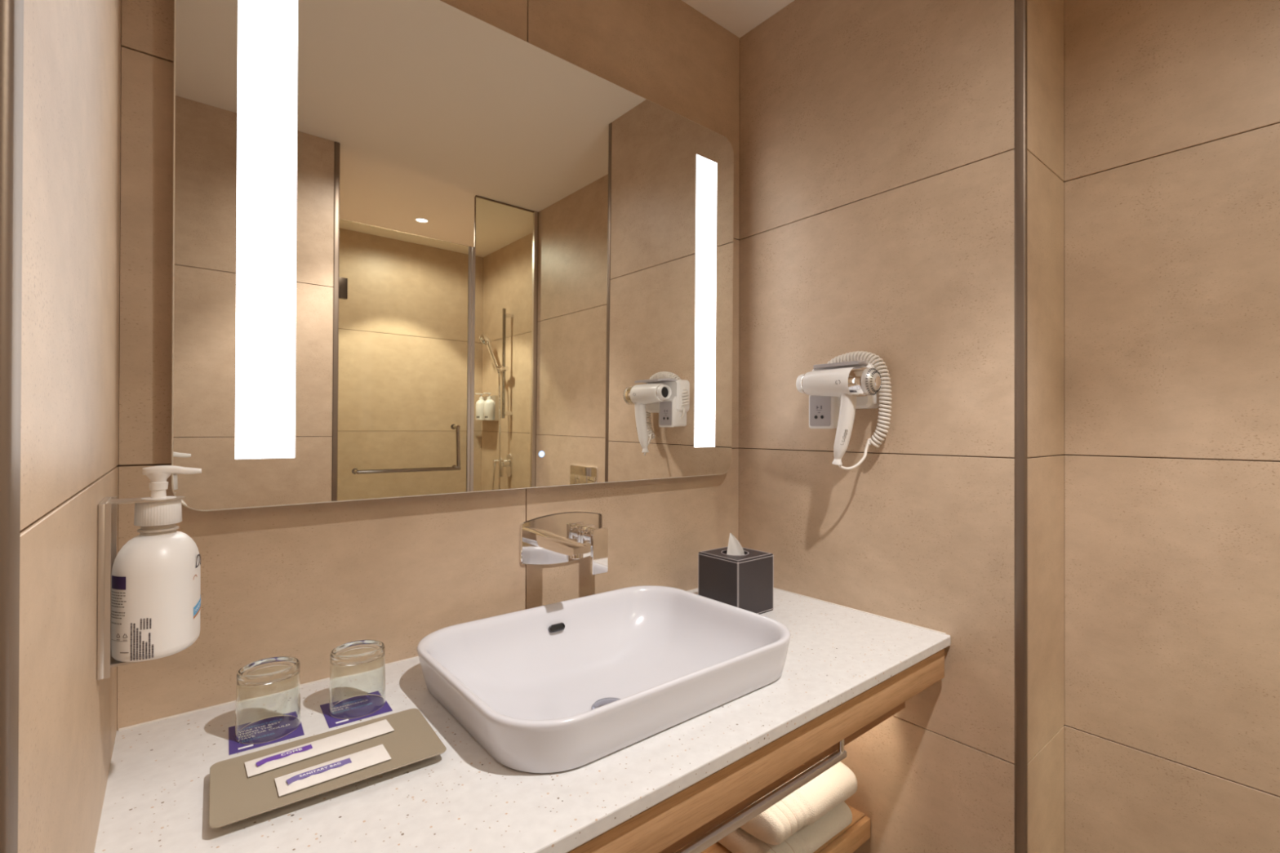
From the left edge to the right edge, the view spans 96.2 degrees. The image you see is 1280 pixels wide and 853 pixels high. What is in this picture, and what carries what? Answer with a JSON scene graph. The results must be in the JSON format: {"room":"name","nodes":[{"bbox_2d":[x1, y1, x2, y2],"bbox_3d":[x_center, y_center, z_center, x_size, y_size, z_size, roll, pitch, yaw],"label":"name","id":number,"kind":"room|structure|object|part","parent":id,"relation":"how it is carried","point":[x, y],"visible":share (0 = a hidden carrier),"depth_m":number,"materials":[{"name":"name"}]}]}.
{"room":"hotel bathroom","nodes":[
{"label":"hotel bathroom","id":0,"kind":"room"},
{"bbox_2d":[17,0,121,852],"bbox_3d":[-0.572,0.058,0.559,0.060,2.388,0.751,0,0,-39],"label":"wall","id":1,"kind":"structure","parent":0,"point":[72,82],"depth_m":0.42,"materials":[{"name":"brown tile"}]},
{"bbox_2d":[0,0,23,852],"bbox_3d":[-0.306,0.057,0.272,0.014,2.388,0.028,0,0,-39],"label":"trim","id":2,"kind":"structure","parent":1,"relation":"attached to","point":[11,11],"depth_m":0.27,"materials":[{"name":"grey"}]},
{"bbox_2d":[97,495,185,679],"bbox_3d":[-0.561,0.172,0.649,0.072,0.183,0.080,0,0,-39],"label":"bracket","id":3,"kind":"object","parent":1,"relation":"attached to","point":[107,508],"visible":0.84,"depth_m":0.60,"materials":[{"name":"silver metal"}]},
{"bbox_3d":[-0.586,0.172,0.629,0.006,0.183,0.080,0,0,-39],"label":"wall plate","id":4,"kind":"part","parent":3,"relation":"part of","materials":[{"name":"silver metal"}]},
{"bbox_3d":[-0.560,0.083,0.652,0.068,0.002,0.048,0,0,-39],"label":"collar arm","id":5,"kind":"part","parent":3,"relation":"part of","materials":[{"name":"silver metal"}]},
{"bbox_2d":[111,465,201,662],"bbox_3d":[-0.552,0.149,0.659,0.079,0.208,0.094,0,0,-39],"label":"pump bottle","id":6,"kind":"object","parent":3,"relation":"on","point":[156,576],"visible":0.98,"depth_m":0.63,"materials":[{"name":"white plastic"}]},
{"bbox_2d":[111,591,128,653],"bbox_3d":[-0.557,0.209,0.614,0.025,0.065,0.002,0,0,14],"label":"print","id":7,"kind":"object","parent":6,"relation":"attached to","point":[119,598],"depth_m":0.61,"materials":[{"name":"brown"}]},
{"bbox_2d":[130,617,153,660],"bbox_3d":[-0.534,0.228,0.615,0.020,0.044,0.001,0,0,-24],"label":"print","id":8,"kind":"object","parent":6,"relation":"attached to","point":[141,628],"depth_m":0.62,"materials":[{"name":"grey"}]},
{"bbox_3d":[-0.553,0.068,0.659,0.031,0.033,0.031,0,0,-39],"label":"pump stem","id":9,"kind":"part","parent":6,"relation":"part of","materials":[{"name":"white plastic"}]},
{"bbox_2d":[115,0,739,730],"bbox_3d":[-0.249,0.062,1.266,1.453,2.388,0.060,0,0,-39],"label":"wall","id":10,"kind":"structure","parent":0,"point":[302,582],"depth_m":1.04,"materials":[{"name":"brown tile"}]},
{"bbox_2d":[171,0,733,511],"bbox_3d":[-0.217,-0.334,1.223,1.207,0.926,0.032,0,0,-39],"label":"mirror","id":11,"kind":"object","parent":10,"relation":"attached to","point":[420,247],"visible":0.99,"depth_m":1.06,"materials":[{"name":"silver metal"}]},
{"bbox_2d":[520,511,608,574],"bbox_3d":[-0.117,0.260,1.218,0.212,0.135,0.181,0,0,-39],"label":"tap","id":12,"kind":"object","parent":10,"relation":"attached to","point":[557,538],"visible":1,"depth_m":1.27,"materials":[{"name":"silver metal"}]},
{"bbox_3d":[-0.168,0.238,1.172,0.036,0.027,0.173,0,0,-39],"label":"spout","id":13,"kind":"part","parent":12,"relation":"part of","materials":[{"name":"silver metal"}]},
{"bbox_3d":[-0.094,0.278,1.285,0.042,0.100,0.018,0,0,-39],"label":"lever handle","id":14,"kind":"part","parent":12,"relation":"part of","materials":[{"name":"silver metal"}]},
{"bbox_2d":[567,648,944,852],"bbox_3d":[-0.043,0.507,1.010,1.331,0.100,0.557,0,0,-39],"label":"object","id":15,"kind":"object","parent":10,"relation":"attached to","point":[676,821],"visible":0.53,"depth_m":0.83,"materials":[{"name":"brown wood"}]},
{"bbox_2d":[93,587,951,852],"bbox_3d":[-0.047,0.446,1.015,1.334,0.023,0.586,0,0,-39],"label":"countertop","id":16,"kind":"structure","parent":15,"relation":"on","point":[460,799],"depth_m":0.72,"materials":[{"name":"stone"}]},
{"bbox_2d":[228,720,304,755],"bbox_3d":[-0.534,0.435,0.820,0.086,0.001,0.086,0,0,-36],"label":"card","id":17,"kind":"object","parent":16,"relation":"on","point":[234,747],"visible":0.26,"depth_m":0.79,"materials":[{"name":"blue"}]},
{"bbox_2d":[235,656,300,744],"bbox_3d":[-0.533,0.389,0.824,0.079,0.090,0.079,0,0,-39],"label":"tumbler","id":18,"kind":"object","parent":17,"relation":"on","point":[268,691],"visible":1,"depth_m":0.80,"materials":[{"name":"clear glass"}]},
{"bbox_2d":[208,708,446,828],"bbox_3d":[-0.392,0.428,0.730,0.249,0.015,0.145,0,0,-37],"label":"tray","id":19,"kind":"object","parent":16,"relation":"on","point":[234,797],"visible":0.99,"depth_m":0.71,"materials":[{"name":"beige"}]},
{"bbox_2d":[244,719,394,777],"bbox_3d":[-0.417,0.418,0.755,0.168,0.004,0.038,0,0,-40],"label":"sachet","id":20,"kind":"object","parent":19,"relation":"on","point":[263,764],"visible":1,"depth_m":0.75,"materials":[{"name":"white paper"}]},
{"bbox_2d":[275,744,391,796],"bbox_3d":[-0.375,0.418,0.705,0.121,0.004,0.042,0,0,-38],"label":"sachet","id":21,"kind":"object","parent":19,"relation":"on","point":[309,776],"visible":1,"depth_m":0.70,"materials":[{"name":"white paper"}]},
{"bbox_2d":[320,699,392,728],"bbox_3d":[-0.440,0.435,0.888,0.086,0.001,0.085,0,0,-37],"label":"card","id":22,"kind":"object","parent":16,"relation":"on","point":[331,722],"visible":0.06,"depth_m":0.86,"materials":[{"name":"blue"}]},
{"bbox_2d":[328,640,385,719],"bbox_3d":[-0.439,0.390,0.893,0.079,0.090,0.079,0,0,-39],"label":"tumbler","id":23,"kind":"object","parent":22,"relation":"on","point":[357,686],"visible":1,"depth_m":0.86,"materials":[{"name":"clear glass"}]},
{"bbox_2d":[417,585,791,773],"bbox_3d":[-0.053,0.439,1.015,0.583,0.147,0.434,0,0,-39],"label":"basin","id":24,"kind":"object","parent":16,"relation":"in","point":[567,685],"visible":0.98,"depth_m":1.06,"materials":[{"name":"white ceramic"}]},
{"bbox_2d":[697,546,773,614],"bbox_3d":[0.231,0.372,1.385,0.129,0.136,0.128,0,0,-39],"label":"tissue box","id":25,"kind":"object","parent":16,"relation":"on","point":[746,581],"visible":0.77,"depth_m":1.34,"materials":[{"name":"grey leather"}]},
{"bbox_2d":[726,533,744,555],"bbox_3d":[0.230,0.288,1.388,0.045,0.060,0.017,0,0,-1],"label":"tissue","id":26,"kind":"object","parent":25,"relation":"on","point":[735,548],"visible":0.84,"depth_m":1.39,"materials":[{"name":"white paper"}]},
{"bbox_3d":[0.060,0.511,0.773,1.190,0.091,0.018,0,0,-39],"label":"rail","id":27,"kind":"part","parent":15,"relation":"part of","materials":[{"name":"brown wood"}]},
{"bbox_2d":[675,738,846,852],"bbox_3d":[0.057,0.542,0.743,0.752,0.037,0.012,0,0,-39],"label":"towel rail","id":28,"kind":"object","parent":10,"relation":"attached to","point":[717,833],"visible":0.91,"depth_m":0.84,"materials":[{"name":"silver metal"}]},
{"bbox_3d":[0.342,0.538,0.976,0.010,0.026,0.010,0,0,-39],"label":"post","id":29,"kind":"part","parent":28,"relation":"part of","materials":[{"name":"silver metal"}]},
{"bbox_2d":[674,803,870,852],"bbox_3d":[-0.103,0.935,1.081,1.331,0.046,0.405,0,0,-39],"label":"towel shelf","id":30,"kind":"object","parent":10,"relation":"attached to","point":[857,833],"visible":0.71,"depth_m":1.29,"materials":[{"name":"brown wood"}]},
{"bbox_2d":[707,801,852,852],"bbox_3d":[0.297,0.880,1.323,0.290,0.066,0.278,0,0,-39],"label":"folded towel","id":31,"kind":"object","parent":30,"relation":"on","point":[810,837],"visible":0.29,"depth_m":1.21,"materials":[{"name":"white fabric"}]},
{"bbox_2d":[729,755,857,844],"bbox_3d":[0.302,0.808,1.323,0.302,0.081,0.285,0,0,-39],"label":"folded towel","id":32,"kind":"object","parent":31,"relation":"on","point":[805,806],"visible":0.36,"depth_m":1.20,"materials":[{"name":"white fabric"}]},
{"bbox_2d":[681,0,794,38],"bbox_3d":[0.390,-1.176,0.010,2.848,0.080,2.821,0,0,-39],"label":"ceiling","id":33,"kind":"structure","parent":0,"point":[739,17],"depth_m":1.56,"materials":[{"name":"white paint"}]},
{"bbox_2d":[738,0,1014,852],"bbox_3d":[0.513,0.064,1.433,0.060,2.388,0.762,0,0,-39],"label":"wall","id":34,"kind":"structure","parent":0,"point":[877,137],"depth_m":1.29,"materials":[{"name":"brown tile"}]},
{"bbox_2d":[808,360,881,428],"bbox_3d":[0.471,-0.071,1.360,0.096,0.154,0.160,0,0,-39],"label":"holder","id":35,"kind":"object","parent":34,"relation":"attached to","point":[824,411],"visible":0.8,"depth_m":1.36,"materials":[{"name":"white plastic"}]},
{"bbox_2d":[808,395,839,428],"bbox_3d":[0.460,-0.044,1.398,0.066,0.100,0.073,0,0,-39],"label":"socket","id":36,"kind":"object","parent":35,"relation":"attached to","point":[824,411],"depth_m":1.37,"materials":[{"name":"grey plastic"}]},
{"bbox_2d":[795,351,892,470],"bbox_3d":[0.466,-0.039,1.339,0.119,0.276,0.216,0,0,-39],"label":"hair dryer","id":37,"kind":"object","parent":35,"relation":"hanging from","point":[848,384],"visible":0.87,"depth_m":1.29,"materials":[{"name":"white plastic"}]},
{"bbox_3d":[0.464,-0.006,1.298,0.038,0.164,0.052,0,0,-39],"label":"handle","id":38,"kind":"part","parent":37,"relation":"part of","materials":[{"name":"white plastic"}]},
{"bbox_3d":[0.498,-0.064,1.369,0.031,0.226,0.210,0,0,-39],"label":"coiled cord","id":39,"kind":"part","parent":37,"relation":"part of","materials":[{"name":"beige plastic"}]},
{"bbox_2d":[860,368,880,395],"bbox_3d":[0.505,-0.098,1.253,0.060,0.060,0.029,0,0,-39],"label":"grille","id":40,"kind":"object","parent":37,"relation":"attached to","point":[870,379],"depth_m":1.24,"materials":[{"name":"silver metal"}]},
{"bbox_2d":[1014,0,1027,852],"bbox_3d":[0.740,0.063,1.114,0.014,2.388,0.020,0,0,-39],"label":"trim","id":41,"kind":"structure","parent":34,"relation":"attached to","point":[1020,6],"depth_m":1.11,"materials":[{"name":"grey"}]},
{"bbox_2d":[1026,0,1064,852],"bbox_3d":[0.847,0.064,1.226,0.293,2.388,0.050,0,0,-39],"label":"wall","id":42,"kind":"structure","parent":0,"point":[1046,68],"depth_m":1.19,"materials":[{"name":"brown tile"}]},
{"bbox_2d":[1062,0,1279,852],"bbox_3d":[1.251,0.064,0.921,0.050,2.388,1.033,0,0,-39],"label":"wall","id":43,"kind":"structure","parent":0,"point":[1171,181],"depth_m":1.13,"materials":[{"name":"brown tile"}]}
]}

